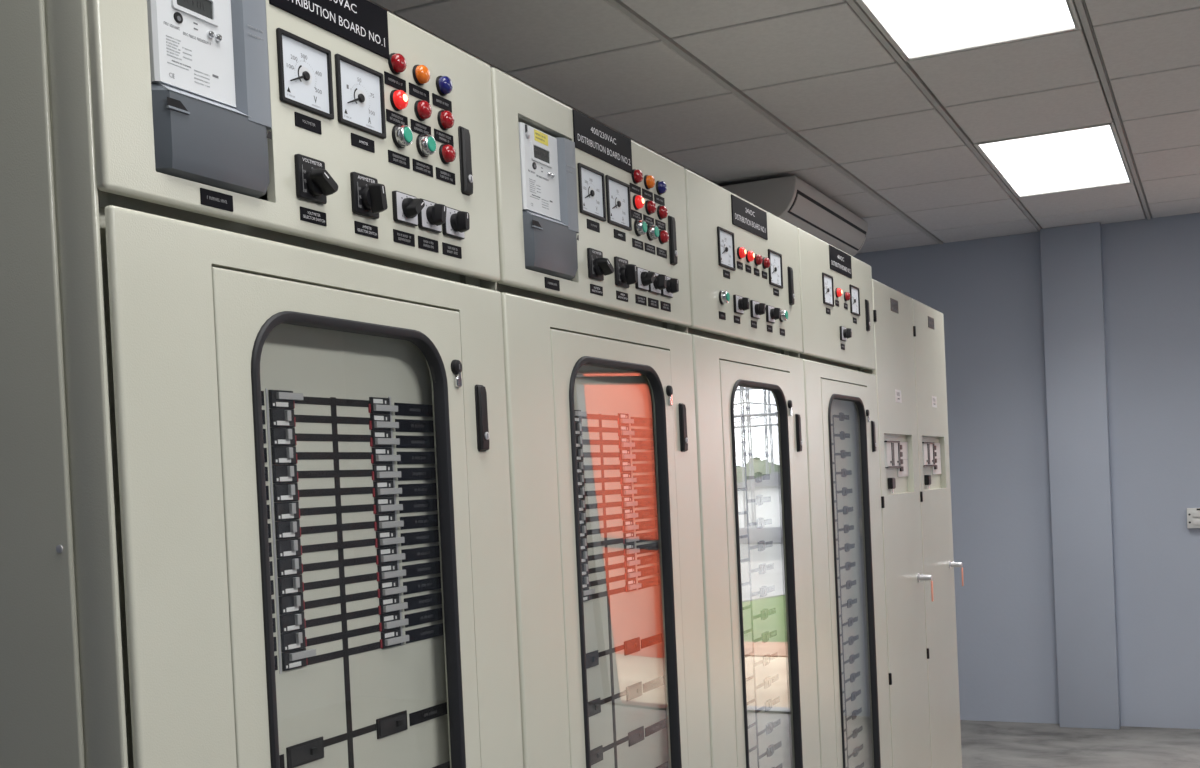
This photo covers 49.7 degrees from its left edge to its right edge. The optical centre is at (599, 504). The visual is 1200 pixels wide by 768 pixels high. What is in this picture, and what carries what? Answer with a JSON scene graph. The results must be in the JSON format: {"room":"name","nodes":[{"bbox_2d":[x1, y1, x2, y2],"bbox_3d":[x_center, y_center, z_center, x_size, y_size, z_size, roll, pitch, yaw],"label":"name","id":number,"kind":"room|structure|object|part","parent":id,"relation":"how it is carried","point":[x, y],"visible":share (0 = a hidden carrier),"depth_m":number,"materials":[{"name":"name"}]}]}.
{"room":"electrical room","nodes":[
{"label":"electrical room","id":0,"kind":"room"},
{"bbox_2d":[371,0,1199,253],"bbox_3d":[1.575,-1.472,1.904,5.920,0.200,10.177,-2,1,26],"label":"ceiling","id":1,"kind":"structure","parent":0,"point":[815,66],"depth_m":4.35,"materials":[{"name":"tile"}]},
{"bbox_2d":[368,0,1150,243],"bbox_3d":[1.697,-1.382,1.849,5.474,0.017,10.177,-2,1,26],"label":"ceiling grid","id":2,"kind":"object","parent":1,"relation":"attached to","point":[1080,4],"depth_m":4.39,"materials":[{"name":"grey"}]},
{"bbox_2d":[720,175,867,255],"bbox_3d":[0.784,-1.270,6.107,0.680,0.235,1.220,-2,1,26],"label":"air conditioner","id":3,"kind":"object","parent":1,"relation":"attached to","point":[791,199],"visible":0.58,"depth_m":5.64,"materials":[{"name":"grey plastic"}]},
{"bbox_2d":[856,0,1081,60],"bbox_3d":[0.923,-1.402,3.381,0.519,0.072,1.190,-2,1,26],"label":"ceiling light","id":4,"kind":"object","parent":1,"relation":"attached to","point":[917,29],"visible":0.87,"depth_m":3.71,"materials":[{"name":"white plastic"}]},
{"bbox_2d":[973,106,1133,197],"bbox_3d":[1.967,-1.487,5.540,0.519,0.072,1.190,-2,1,26],"label":"ceiling light","id":5,"kind":"object","parent":1,"relation":"attached to","point":[1093,156],"visible":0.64,"depth_m":5.47,"materials":[{"name":"white plastic"}]},
{"bbox_2d":[853,193,1199,728],"bbox_3d":[3.893,-0.296,6.597,5.920,2.926,0.200,-2,1,26],"label":"wall","id":6,"kind":"structure","parent":0,"point":[987,292],"depth_m":7.18,"materials":[{"name":"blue paint"}]},
{"bbox_2d":[1040,222,1120,728],"bbox_3d":[2.619,-0.145,7.057,0.307,2.726,0.110,-2,1,26],"label":"pillar","id":7,"kind":"structure","parent":6,"relation":"attached to","point":[1071,255],"depth_m":7.01,"materials":[{"name":"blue paint"}]},
{"bbox_2d":[1187,508,1199,527],"bbox_3d":[3.163,0.072,6.829,0.120,0.106,0.042,-2,1,26],"label":"light switch","id":8,"kind":"object","parent":6,"relation":"attached to","point":[1193,514],"visible":1,"depth_m":6.83,"materials":[{"name":"white plastic"}]},
{"bbox_2d":[960,720,1199,767],"bbox_3d":[1.690,1.412,1.918,6.320,0.120,10.497,-2,1,26],"label":"floor","id":9,"kind":"structure","parent":0,"point":[984,744],"depth_m":6.60,"materials":[{"name":"grey concrete"}]},
{"bbox_2d":[0,0,522,767],"bbox_3d":[-0.640,0.402,1.833,0.831,2.116,0.807,-2,1,26],"label":"tall cabinet","id":10,"kind":"object","parent":9,"relation":"on","point":[255,495],"visible":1,"depth_m":1.48,"materials":[{"name":"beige metal"}]},
{"bbox_3d":[-0.856,0.383,1.495,0.729,2.006,0.007,-2,1,26],"label":"panel","id":11,"kind":"part","parent":10,"relation":"part of","materials":[{"name":"beige metal"}]},
{"bbox_3d":[-0.501,0.362,1.329,0.053,2.020,0.008,-2,1,26],"label":"corner post","id":12,"kind":"part","parent":10,"relation":"part of","materials":[{"name":"beige metal"}]},
{"bbox_3d":[-0.428,-0.340,1.445,0.001,0.018,0.051,-2,1,26],"label":"legend plate","id":13,"kind":"part","parent":10,"relation":"part of","materials":[{"name":"black plastic"}]},
{"bbox_3d":[-0.338,-0.500,1.657,0.012,0.336,0.792,-2,1,26],"label":"door","id":14,"kind":"part","parent":10,"relation":"part of","materials":[{"name":"beige metal"}]},
{"bbox_3d":[-0.360,-0.470,1.595,0.001,0.017,0.050,-2,1,26],"label":"legend plate","id":15,"kind":"part","parent":10,"relation":"part of","materials":[{"name":"black plastic"}]},
{"bbox_3d":[-0.354,-0.355,1.598,0.001,0.016,0.050,-2,1,26],"label":"legend plate","id":16,"kind":"part","parent":10,"relation":"part of","materials":[{"name":"black plastic"}]},
{"bbox_3d":[-0.289,0.506,1.677,0.009,1.650,0.786,-2,1,26],"label":"door","id":17,"kind":"part","parent":10,"relation":"part of","materials":[{"name":"beige metal"}]},
{"bbox_2d":[294,154,337,204],"bbox_3d":[-0.344,-0.400,1.587,0.031,0.053,0.053,-2,1,26],"label":"switch","id":18,"kind":"object","parent":10,"relation":"attached to","point":[313,183],"depth_m":1.58,"materials":[{"name":"black plastic"}]},
{"bbox_3d":[-0.323,0.480,1.692,0.004,1.535,0.506,-2,1,26],"label":"panel","id":19,"kind":"part","parent":10,"relation":"part of","materials":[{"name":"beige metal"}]},
{"bbox_3d":[-0.291,0.475,1.684,0.019,1.497,0.514,-2,1,26],"label":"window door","id":20,"kind":"part","parent":10,"relation":"part of","materials":[{"name":"beige metal"}]},
{"bbox_3d":[-0.311,-0.474,1.696,0.001,0.016,0.050,-2,1,26],"label":"legend plate","id":21,"kind":"part","parent":10,"relation":"part of","materials":[{"name":"black plastic"}]},
{"bbox_3d":[-0.306,-0.360,1.697,0.001,0.016,0.050,-2,1,26],"label":"legend plate","id":22,"kind":"part","parent":10,"relation":"part of","materials":[{"name":"black plastic"}]},
{"bbox_2d":[350,172,387,218],"bbox_3d":[-0.296,-0.404,1.688,0.031,0.053,0.053,-2,1,26],"label":"switch","id":23,"kind":"object","parent":10,"relation":"attached to","point":[368,200],"depth_m":1.68,"materials":[{"name":"black plastic"}]},
{"bbox_3d":[-0.280,-0.577,1.768,0.001,0.016,0.050,-2,1,26],"label":"legend plate","id":24,"kind":"part","parent":10,"relation":"part of","materials":[{"name":"black plastic"}]},
{"bbox_3d":[-0.277,-0.526,1.769,0.001,0.016,0.050,-2,1,26],"label":"legend plate","id":25,"kind":"part","parent":10,"relation":"part of","materials":[{"name":"black plastic"}]},
{"bbox_2d":[388,53,406,74],"bbox_3d":[-0.274,-0.602,1.765,0.016,0.028,0.028,-2,1,26],"label":"lamp","id":26,"kind":"object","parent":10,"relation":"on","point":[397,64],"depth_m":1.76,"materials":[{"name":"red plastic"}]},
{"bbox_3d":[-0.275,-0.471,1.770,0.001,0.016,0.050,-2,1,26],"label":"legend plate","id":27,"kind":"part","parent":10,"relation":"part of","materials":[{"name":"black plastic"}]},
{"bbox_2d":[390,89,407,110],"bbox_3d":[-0.272,-0.552,1.766,0.017,0.028,0.028,-2,1,26],"label":"lamp","id":28,"kind":"object","parent":10,"relation":"on","point":[398,97],"depth_m":1.76,"materials":[{"name":"red plastic"}]},
{"bbox_3d":[-0.269,-0.365,1.775,0.001,0.017,0.050,-2,1,26],"label":"legend plate","id":29,"kind":"part","parent":10,"relation":"part of","materials":[{"name":"black plastic"}]},
{"bbox_2d":[392,191,424,226],"bbox_3d":[-0.257,-0.406,1.771,0.028,0.041,0.052,-2,1,26],"label":"switch","id":30,"kind":"object","parent":10,"relation":"attached to","point":[407,206],"depth_m":1.76,"materials":[{"name":"black plastic"}]},
{"bbox_3d":[-0.254,-0.579,1.821,0.001,0.016,0.050,-2,1,26],"label":"legend plate","id":31,"kind":"part","parent":10,"relation":"part of","materials":[{"name":"black plastic"}]},
{"bbox_3d":[-0.252,-0.529,1.822,0.001,0.016,0.050,-2,1,26],"label":"legend plate","id":32,"kind":"part","parent":10,"relation":"part of","materials":[{"name":"black plastic"}]},
{"bbox_2d":[412,65,429,85],"bbox_3d":[-0.249,-0.604,1.818,0.016,0.028,0.028,-2,1,26],"label":"lamp","id":33,"kind":"object","parent":10,"relation":"on","point":[420,73],"depth_m":1.81,"materials":[{"name":"orange plastic"}]},
{"bbox_3d":[-0.249,-0.474,1.823,0.001,0.016,0.050,-2,1,26],"label":"legend plate","id":34,"kind":"part","parent":10,"relation":"part of","materials":[{"name":"black plastic"}]},
{"bbox_2d":[414,100,431,120],"bbox_3d":[-0.247,-0.554,1.818,0.016,0.028,0.028,-2,1,26],"label":"lamp","id":35,"kind":"object","parent":10,"relation":"on","point":[422,108],"depth_m":1.81,"materials":[{"name":"red plastic"}]},
{"bbox_3d":[-0.242,-0.367,1.829,0.001,0.017,0.050,-2,1,26],"label":"legend plate","id":36,"kind":"part","parent":10,"relation":"part of","materials":[{"name":"black plastic"}]},
{"bbox_2d":[418,198,446,232],"bbox_3d":[-0.231,-0.408,1.825,0.028,0.041,0.052,-2,1,26],"label":"switch","id":37,"kind":"object","parent":10,"relation":"attached to","point":[432,218],"depth_m":1.82,"materials":[{"name":"black plastic"}]},
{"bbox_3d":[-0.229,-0.581,1.874,0.001,0.016,0.050,-2,1,26],"label":"legend plate","id":38,"kind":"part","parent":10,"relation":"part of","materials":[{"name":"black plastic"}]},
{"bbox_3d":[-0.226,-0.531,1.875,0.001,0.016,0.050,-2,1,26],"label":"legend plate","id":39,"kind":"part","parent":10,"relation":"part of","materials":[{"name":"black plastic"}]},
{"bbox_2d":[436,76,452,95],"bbox_3d":[-0.223,-0.606,1.871,0.016,0.028,0.028,-2,1,26],"label":"lamp","id":40,"kind":"object","parent":10,"relation":"on","point":[444,86],"depth_m":1.86,"materials":[{"name":"blue plastic"}]},
{"bbox_2d":[437,110,453,130],"bbox_3d":[-0.221,-0.556,1.872,0.016,0.028,0.028,-2,1,26],"label":"lamp","id":41,"kind":"object","parent":10,"relation":"on","point":[445,118],"depth_m":1.86,"materials":[{"name":"red plastic"}]},
{"bbox_3d":[-0.224,-0.476,1.876,0.001,0.016,0.050,-2,1,26],"label":"legend plate","id":42,"kind":"part","parent":10,"relation":"part of","materials":[{"name":"black plastic"}]},
{"bbox_2d":[439,144,455,163],"bbox_3d":[-0.219,-0.507,1.873,0.016,0.028,0.028,-2,1,26],"label":"lamp","id":43,"kind":"object","parent":10,"relation":"attached to","point":[447,153],"depth_m":1.86,"materials":[{"name":"red plastic"}]},
{"bbox_3d":[-0.215,-0.369,1.885,0.001,0.017,0.050,-2,1,26],"label":"legend plate","id":44,"kind":"part","parent":10,"relation":"part of","materials":[{"name":"black plastic"}]},
{"bbox_2d":[442,206,469,239],"bbox_3d":[-0.204,-0.410,1.881,0.028,0.041,0.052,-2,1,26],"label":"switch","id":45,"kind":"object","parent":10,"relation":"attached to","point":[457,223],"depth_m":1.87,"materials":[{"name":"black plastic"}]},
{"bbox_3d":[-0.198,-0.510,1.922,0.011,0.100,0.025,-2,1,26],"label":"door handle","id":46,"kind":"part","parent":10,"relation":"part of","materials":[{"name":"black plastic"}]},
{"bbox_3d":[-0.175,-0.129,1.939,0.011,0.100,0.025,-2,1,26],"label":"door handle","id":47,"kind":"part","parent":10,"relation":"part of","materials":[{"name":"black plastic"}]},
{"bbox_2d":[490,67,710,767],"bbox_3d":[-0.290,0.373,2.557,0.831,2.116,0.798,-2,1,26],"label":"tall cabinet","id":48,"kind":"object","parent":9,"relation":"on","point":[593,285],"visible":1,"depth_m":2.36,"materials":[{"name":"beige metal"}]},
{"bbox_3d":[-0.080,-0.368,2.165,0.001,0.018,0.051,-2,1,26],"label":"legend plate","id":49,"kind":"part","parent":48,"relation":"part of","materials":[{"name":"black plastic"}]},
{"bbox_3d":[0.009,-0.528,2.377,0.012,0.336,0.792,-2,1,26],"label":"door","id":50,"kind":"part","parent":48,"relation":"part of","materials":[{"name":"beige metal"}]},
{"bbox_3d":[-0.012,-0.498,2.315,0.001,0.017,0.050,-2,1,26],"label":"legend plate","id":51,"kind":"part","parent":48,"relation":"part of","materials":[{"name":"black plastic"}]},
{"bbox_3d":[-0.006,-0.384,2.318,0.001,0.016,0.050,-2,1,26],"label":"legend plate","id":52,"kind":"part","parent":48,"relation":"part of","materials":[{"name":"black plastic"}]},
{"bbox_2d":[587,248,613,280],"bbox_3d":[0.004,-0.429,2.307,0.031,0.053,0.053,-2,1,26],"label":"switch","id":53,"kind":"object","parent":48,"relation":"attached to","point":[598,266],"depth_m":2.30,"materials":[{"name":"black plastic"}]},
{"bbox_3d":[0.057,0.478,2.394,0.009,1.650,0.792,-2,1,26],"label":"door","id":54,"kind":"part","parent":48,"relation":"part of","materials":[{"name":"beige metal"}]},
{"bbox_3d":[0.025,0.452,2.412,0.004,1.535,0.506,-2,1,26],"label":"panel","id":55,"kind":"part","parent":48,"relation":"part of","materials":[{"name":"beige metal"}]},
{"bbox_3d":[0.056,0.447,2.404,0.019,1.497,0.514,-2,1,26],"label":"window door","id":56,"kind":"part","parent":48,"relation":"part of","materials":[{"name":"beige metal"}]},
{"bbox_3d":[0.037,-0.502,2.416,0.001,0.016,0.050,-2,1,26],"label":"legend plate","id":57,"kind":"part","parent":48,"relation":"part of","materials":[{"name":"black plastic"}]},
{"bbox_3d":[0.042,-0.388,2.417,0.001,0.016,0.050,-2,1,26],"label":"legend plate","id":58,"kind":"part","parent":48,"relation":"part of","materials":[{"name":"black plastic"}]},
{"bbox_2d":[614,256,637,287],"bbox_3d":[0.052,-0.433,2.407,0.031,0.053,0.053,-2,1,26],"label":"switch","id":59,"kind":"object","parent":48,"relation":"attached to","point":[625,274],"depth_m":2.40,"materials":[{"name":"black plastic"}]},
{"bbox_3d":[0.068,-0.606,2.488,0.001,0.016,0.050,-2,1,26],"label":"legend plate","id":60,"kind":"part","parent":48,"relation":"part of","materials":[{"name":"black plastic"}]},
{"bbox_3d":[0.070,-0.555,2.489,0.001,0.016,0.050,-2,1,26],"label":"legend plate","id":61,"kind":"part","parent":48,"relation":"part of","materials":[{"name":"black plastic"}]},
{"bbox_2d":[631,169,642,183],"bbox_3d":[0.073,-0.630,2.485,0.016,0.028,0.028,-2,1,26],"label":"lamp","id":62,"kind":"object","parent":48,"relation":"on","point":[636,174],"depth_m":2.48,"materials":[{"name":"red plastic"}]},
{"bbox_3d":[0.073,-0.500,2.490,0.001,0.016,0.050,-2,1,26],"label":"legend plate","id":63,"kind":"part","parent":48,"relation":"part of","materials":[{"name":"black plastic"}]},
{"bbox_2d":[633,195,643,209],"bbox_3d":[0.076,-0.581,2.485,0.017,0.028,0.028,-2,1,26],"label":"lamp","id":64,"kind":"object","parent":48,"relation":"on","point":[638,201],"depth_m":2.48,"materials":[{"name":"red plastic"}]},
{"bbox_3d":[0.079,-0.394,2.495,0.001,0.017,0.050,-2,1,26],"label":"legend plate","id":65,"kind":"part","parent":48,"relation":"part of","materials":[{"name":"black plastic"}]},
{"bbox_2d":[635,267,655,290],"bbox_3d":[0.090,-0.434,2.491,0.028,0.041,0.052,-2,1,26],"label":"switch","id":66,"kind":"object","parent":48,"relation":"attached to","point":[646,277],"depth_m":2.48,"materials":[{"name":"black plastic"}]},
{"bbox_3d":[0.093,-0.608,2.541,0.001,0.016,0.050,-2,1,26],"label":"legend plate","id":67,"kind":"part","parent":48,"relation":"part of","materials":[{"name":"black plastic"}]},
{"bbox_3d":[0.096,-0.557,2.542,0.001,0.016,0.050,-2,1,26],"label":"legend plate","id":68,"kind":"part","parent":48,"relation":"part of","materials":[{"name":"black plastic"}]},
{"bbox_2d":[644,175,654,189],"bbox_3d":[0.099,-0.632,2.538,0.016,0.028,0.028,-2,1,26],"label":"lamp","id":69,"kind":"object","parent":48,"relation":"on","point":[649,181],"depth_m":2.53,"materials":[{"name":"orange plastic"}]},
{"bbox_3d":[0.098,-0.502,2.543,0.001,0.016,0.050,-2,1,26],"label":"legend plate","id":70,"kind":"part","parent":48,"relation":"part of","materials":[{"name":"black plastic"}]},
{"bbox_2d":[645,200,655,214],"bbox_3d":[0.101,-0.583,2.538,0.016,0.028,0.028,-2,1,26],"label":"lamp","id":71,"kind":"object","parent":48,"relation":"on","point":[650,206],"depth_m":2.53,"materials":[{"name":"red plastic"}]},
{"bbox_3d":[0.105,-0.396,2.549,0.001,0.017,0.050,-2,1,26],"label":"legend plate","id":72,"kind":"part","parent":48,"relation":"part of","materials":[{"name":"black plastic"}]},
{"bbox_2d":[648,271,666,294],"bbox_3d":[0.117,-0.436,2.545,0.028,0.041,0.052,-2,1,26],"label":"switch","id":73,"kind":"object","parent":48,"relation":"attached to","point":[658,287],"depth_m":2.54,"materials":[{"name":"black plastic"}]},
{"bbox_3d":[0.119,-0.610,2.594,0.001,0.016,0.050,-2,1,26],"label":"legend plate","id":74,"kind":"part","parent":48,"relation":"part of","materials":[{"name":"black plastic"}]},
{"bbox_3d":[0.122,-0.559,2.595,0.001,0.016,0.050,-2,1,26],"label":"legend plate","id":75,"kind":"part","parent":48,"relation":"part of","materials":[{"name":"black plastic"}]},
{"bbox_3d":[0.124,-0.504,2.596,0.001,0.016,0.050,-2,1,26],"label":"legend plate","id":76,"kind":"part","parent":48,"relation":"part of","materials":[{"name":"black plastic"}]},
{"bbox_2d":[656,180,666,194],"bbox_3d":[0.124,-0.634,2.591,0.016,0.028,0.028,-2,1,26],"label":"lamp","id":77,"kind":"object","parent":48,"relation":"on","point":[661,187],"depth_m":2.58,"materials":[{"name":"blue plastic"}]},
{"bbox_2d":[657,205,667,219],"bbox_3d":[0.127,-0.585,2.592,0.016,0.028,0.028,-2,1,26],"label":"lamp","id":78,"kind":"object","parent":48,"relation":"on","point":[662,212],"depth_m":2.58,"materials":[{"name":"red plastic"}]},
{"bbox_2d":[658,230,668,243],"bbox_3d":[0.129,-0.536,2.592,0.016,0.028,0.028,-2,1,26],"label":"lamp","id":79,"kind":"object","parent":48,"relation":"attached to","point":[663,238],"depth_m":2.58,"materials":[{"name":"red plastic"}]},
{"bbox_3d":[0.132,-0.398,2.605,0.001,0.017,0.050,-2,1,26],"label":"legend plate","id":80,"kind":"part","parent":48,"relation":"part of","materials":[{"name":"black plastic"}]},
{"bbox_2d":[661,276,678,297],"bbox_3d":[0.144,-0.439,2.601,0.028,0.041,0.052,-2,1,26],"label":"switch","id":81,"kind":"object","parent":48,"relation":"attached to","point":[672,287],"depth_m":2.59,"materials":[{"name":"black plastic"}]},
{"bbox_3d":[0.150,-0.539,2.642,0.011,0.100,0.025,-2,1,26],"label":"door handle","id":82,"kind":"part","parent":48,"relation":"part of","materials":[{"name":"black plastic"}]},
{"bbox_3d":[0.173,-0.158,2.659,0.011,0.100,0.025,-2,1,26],"label":"door handle","id":83,"kind":"part","parent":48,"relation":"part of","materials":[{"name":"black plastic"}]},
{"bbox_2d":[684,169,820,767],"bbox_3d":[0.056,0.345,3.278,0.828,2.116,0.798,-2,1,26],"label":"tall cabinet","id":84,"kind":"object","parent":9,"relation":"on","point":[745,329],"visible":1,"depth_m":3.12,"materials":[{"name":"beige metal"}]},
{"bbox_3d":[0.274,-0.422,2.899,0.001,0.016,0.040,-2,1,26],"label":"legend plate","id":85,"kind":"part","parent":84,"relation":"part of","materials":[{"name":"black plastic"}]},
{"bbox_3d":[0.287,-0.521,2.934,0.001,0.016,0.042,-2,1,26],"label":"legend plate","id":86,"kind":"part","parent":84,"relation":"part of","materials":[{"name":"black plastic"}]},
{"bbox_3d":[0.317,-0.426,2.987,0.001,0.016,0.040,-2,1,26],"label":"legend plate","id":87,"kind":"part","parent":84,"relation":"part of","materials":[{"name":"black plastic"}]},
{"bbox_3d":[0.326,-0.556,3.017,0.001,0.016,0.038,-2,1,26],"label":"legend plate","id":88,"kind":"part","parent":84,"relation":"part of","materials":[{"name":"black plastic"}]},
{"bbox_2d":[733,294,748,313],"bbox_3d":[0.330,-0.462,2.988,0.028,0.041,0.052,-2,1,26],"label":"switch","id":89,"kind":"object","parent":84,"relation":"attached to","point":[740,303],"depth_m":2.98,"materials":[{"name":"black plastic"}]},
{"bbox_2d":[737,247,745,258],"bbox_3d":[0.332,-0.586,3.014,0.017,0.028,0.028,-2,1,26],"label":"lamp","id":90,"kind":"object","parent":84,"relation":"attached to","point":[741,252],"depth_m":3.01,"materials":[{"name":"red plastic"}]},
{"bbox_3d":[0.357,-0.557,3.097,0.012,0.336,0.792,-2,1,26],"label":"door","id":91,"kind":"part","parent":84,"relation":"part of","materials":[{"name":"beige metal"}]},
{"bbox_3d":[0.352,-0.559,3.071,0.001,0.016,0.038,-2,1,26],"label":"legend plate","id":92,"kind":"part","parent":84,"relation":"part of","materials":[{"name":"black plastic"}]},
{"bbox_2d":[746,250,754,262],"bbox_3d":[0.358,-0.588,3.067,0.017,0.028,0.028,-2,1,26],"label":"lamp","id":93,"kind":"object","parent":84,"relation":"attached to","point":[750,255],"depth_m":3.06,"materials":[{"name":"red plastic"}]},
{"bbox_3d":[0.368,-0.430,3.094,0.001,0.016,0.040,-2,1,26],"label":"legend plate","id":94,"kind":"part","parent":84,"relation":"part of","materials":[{"name":"black plastic"}]},
{"bbox_3d":[0.372,0.423,3.132,0.004,1.535,0.506,-2,1,26],"label":"panel","id":95,"kind":"part","parent":84,"relation":"part of","materials":[{"name":"beige metal"}]},
{"bbox_3d":[0.405,0.450,3.114,0.009,1.650,0.792,-2,1,26],"label":"door","id":96,"kind":"part","parent":84,"relation":"part of","materials":[{"name":"beige metal"}]},
{"bbox_3d":[0.379,-0.561,3.126,0.001,0.016,0.038,-2,1,26],"label":"legend plate","id":97,"kind":"part","parent":84,"relation":"part of","materials":[{"name":"black plastic"}]},
{"bbox_2d":[750,300,765,318],"bbox_3d":[0.381,-0.466,3.093,0.028,0.041,0.052,-2,1,26],"label":"switch","id":98,"kind":"object","parent":84,"relation":"attached to","point":[757,308],"depth_m":3.08,"materials":[{"name":"black plastic"}]},
{"bbox_2d":[754,254,762,265],"bbox_3d":[0.384,-0.590,3.122,0.016,0.028,0.028,-2,1,26],"label":"lamp","id":99,"kind":"object","parent":84,"relation":"attached to","point":[758,259],"depth_m":3.11,"materials":[{"name":"red plastic"}]},
{"bbox_3d":[0.404,0.418,3.123,0.019,1.497,0.514,-2,1,26],"label":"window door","id":100,"kind":"part","parent":84,"relation":"part of","materials":[{"name":"beige metal"}]},
{"bbox_3d":[0.405,-0.563,3.179,0.001,0.016,0.038,-2,1,26],"label":"legend plate","id":101,"kind":"part","parent":84,"relation":"part of","materials":[{"name":"black plastic"}]},
{"bbox_2d":[762,257,770,268],"bbox_3d":[0.410,-0.592,3.176,0.016,0.028,0.028,-2,1,26],"label":"lamp","id":102,"kind":"object","parent":84,"relation":"attached to","point":[766,263],"depth_m":3.17,"materials":[{"name":"red plastic"}]},
{"bbox_3d":[0.420,-0.434,3.201,0.001,0.016,0.040,-2,1,26],"label":"legend plate","id":103,"kind":"part","parent":84,"relation":"part of","materials":[{"name":"black plastic"}]},
{"bbox_2d":[766,305,780,322],"bbox_3d":[0.431,-0.470,3.198,0.028,0.041,0.052,-2,1,26],"label":"switch","id":104,"kind":"object","parent":84,"relation":"attached to","point":[772,313],"depth_m":3.19,"materials":[{"name":"black plastic"}]},
{"bbox_3d":[0.444,-0.533,3.258,0.001,0.016,0.042,-2,1,26],"label":"legend plate","id":105,"kind":"part","parent":84,"relation":"part of","materials":[{"name":"black plastic"}]},
{"bbox_3d":[0.498,-0.567,3.362,0.011,0.100,0.025,-2,1,26],"label":"door handle","id":106,"kind":"part","parent":84,"relation":"part of","materials":[{"name":"black plastic"}]},
{"bbox_3d":[0.521,-0.186,3.379,0.011,0.100,0.025,-2,1,26],"label":"door handle","id":107,"kind":"part","parent":84,"relation":"part of","materials":[{"name":"black plastic"}]},
{"bbox_2d":[797,228,891,767],"bbox_3d":[0.404,0.316,3.998,0.828,2.116,0.798,-2,1,26],"label":"tall cabinet","id":108,"kind":"object","parent":9,"relation":"on","point":[838,354],"visible":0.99,"depth_m":3.88,"materials":[{"name":"beige metal"}]},
{"bbox_3d":[0.705,-0.585,3.817,0.012,0.336,0.792,-2,1,26],"label":"door","id":109,"kind":"part","parent":108,"relation":"part of","materials":[{"name":"beige metal"}]},
{"bbox_2d":[835,288,841,297],"bbox_3d":[0.697,-0.617,3.770,0.017,0.028,0.028,-2,1,26],"label":"lamp","id":110,"kind":"object","parent":108,"relation":"attached to","point":[838,292],"depth_m":3.76,"materials":[{"name":"red plastic"}]},
{"bbox_3d":[0.720,0.395,3.852,0.004,1.535,0.506,-2,1,26],"label":"panel","id":111,"kind":"part","parent":108,"relation":"part of","materials":[{"name":"beige metal"}]},
{"bbox_2d":[840,326,851,340],"bbox_3d":[0.726,-0.503,3.809,0.028,0.041,0.052,-2,1,26],"label":"switch","id":112,"kind":"object","parent":108,"relation":"attached to","point":[845,333],"depth_m":3.80,"materials":[{"name":"black plastic"}]},
{"bbox_2d":[844,292,850,300],"bbox_3d":[0.738,-0.619,3.855,0.016,0.028,0.028,-2,1,26],"label":"lamp","id":113,"kind":"object","parent":108,"relation":"attached to","point":[847,296],"depth_m":3.85,"materials":[{"name":"red plastic"}]},
{"bbox_3d":[0.752,0.390,3.843,0.019,1.497,0.514,-2,1,26],"label":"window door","id":114,"kind":"part","parent":108,"relation":"part of","materials":[{"name":"beige metal"}]},
{"bbox_3d":[0.846,-0.596,4.082,0.011,0.100,0.025,-2,1,26],"label":"door handle","id":115,"kind":"part","parent":108,"relation":"part of","materials":[{"name":"black plastic"}]},
{"bbox_3d":[0.869,-0.215,4.099,0.011,0.100,0.025,-2,1,26],"label":"door handle","id":116,"kind":"part","parent":108,"relation":"part of","materials":[{"name":"black plastic"}]},
{"bbox_2d":[872,279,933,767],"bbox_3d":[0.717,0.311,4.619,0.850,2.076,0.588,-2,1,26],"label":"tall cabinet","id":117,"kind":"object","parent":9,"relation":"on","point":[904,578],"visible":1,"depth_m":4.44,"materials":[{"name":"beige metal"}]},
{"bbox_3d":[0.985,-0.071,4.369,0.016,0.038,0.048,-2,1,26],"label":"rotary knob","id":118,"kind":"part","parent":117,"relation":"part of","materials":[{"name":"black plastic"}]},
{"bbox_3d":[1.012,-0.138,4.439,0.008,0.204,0.422,-2,1,26],"label":"recess plate","id":119,"kind":"part","parent":117,"relation":"part of","materials":[{"name":"beige metal"}]},
{"bbox_2d":[912,299,963,767],"bbox_3d":[0.972,0.290,5.147,0.850,2.076,0.582,-2,1,26],"label":"tall cabinet","id":120,"kind":"object","parent":9,"relation":"on","point":[928,323],"visible":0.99,"depth_m":4.97,"materials":[{"name":"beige metal"}]},
{"bbox_3d":[1.242,-0.092,4.900,0.016,0.038,0.048,-2,1,26],"label":"rotary knob","id":121,"kind":"part","parent":120,"relation":"part of","materials":[{"name":"black plastic"}]},
{"bbox_3d":[1.268,-0.159,4.970,0.008,0.204,0.422,-2,1,26],"label":"recess plate","id":122,"kind":"part","parent":120,"relation":"part of","materials":[{"name":"beige metal"}]}
]}

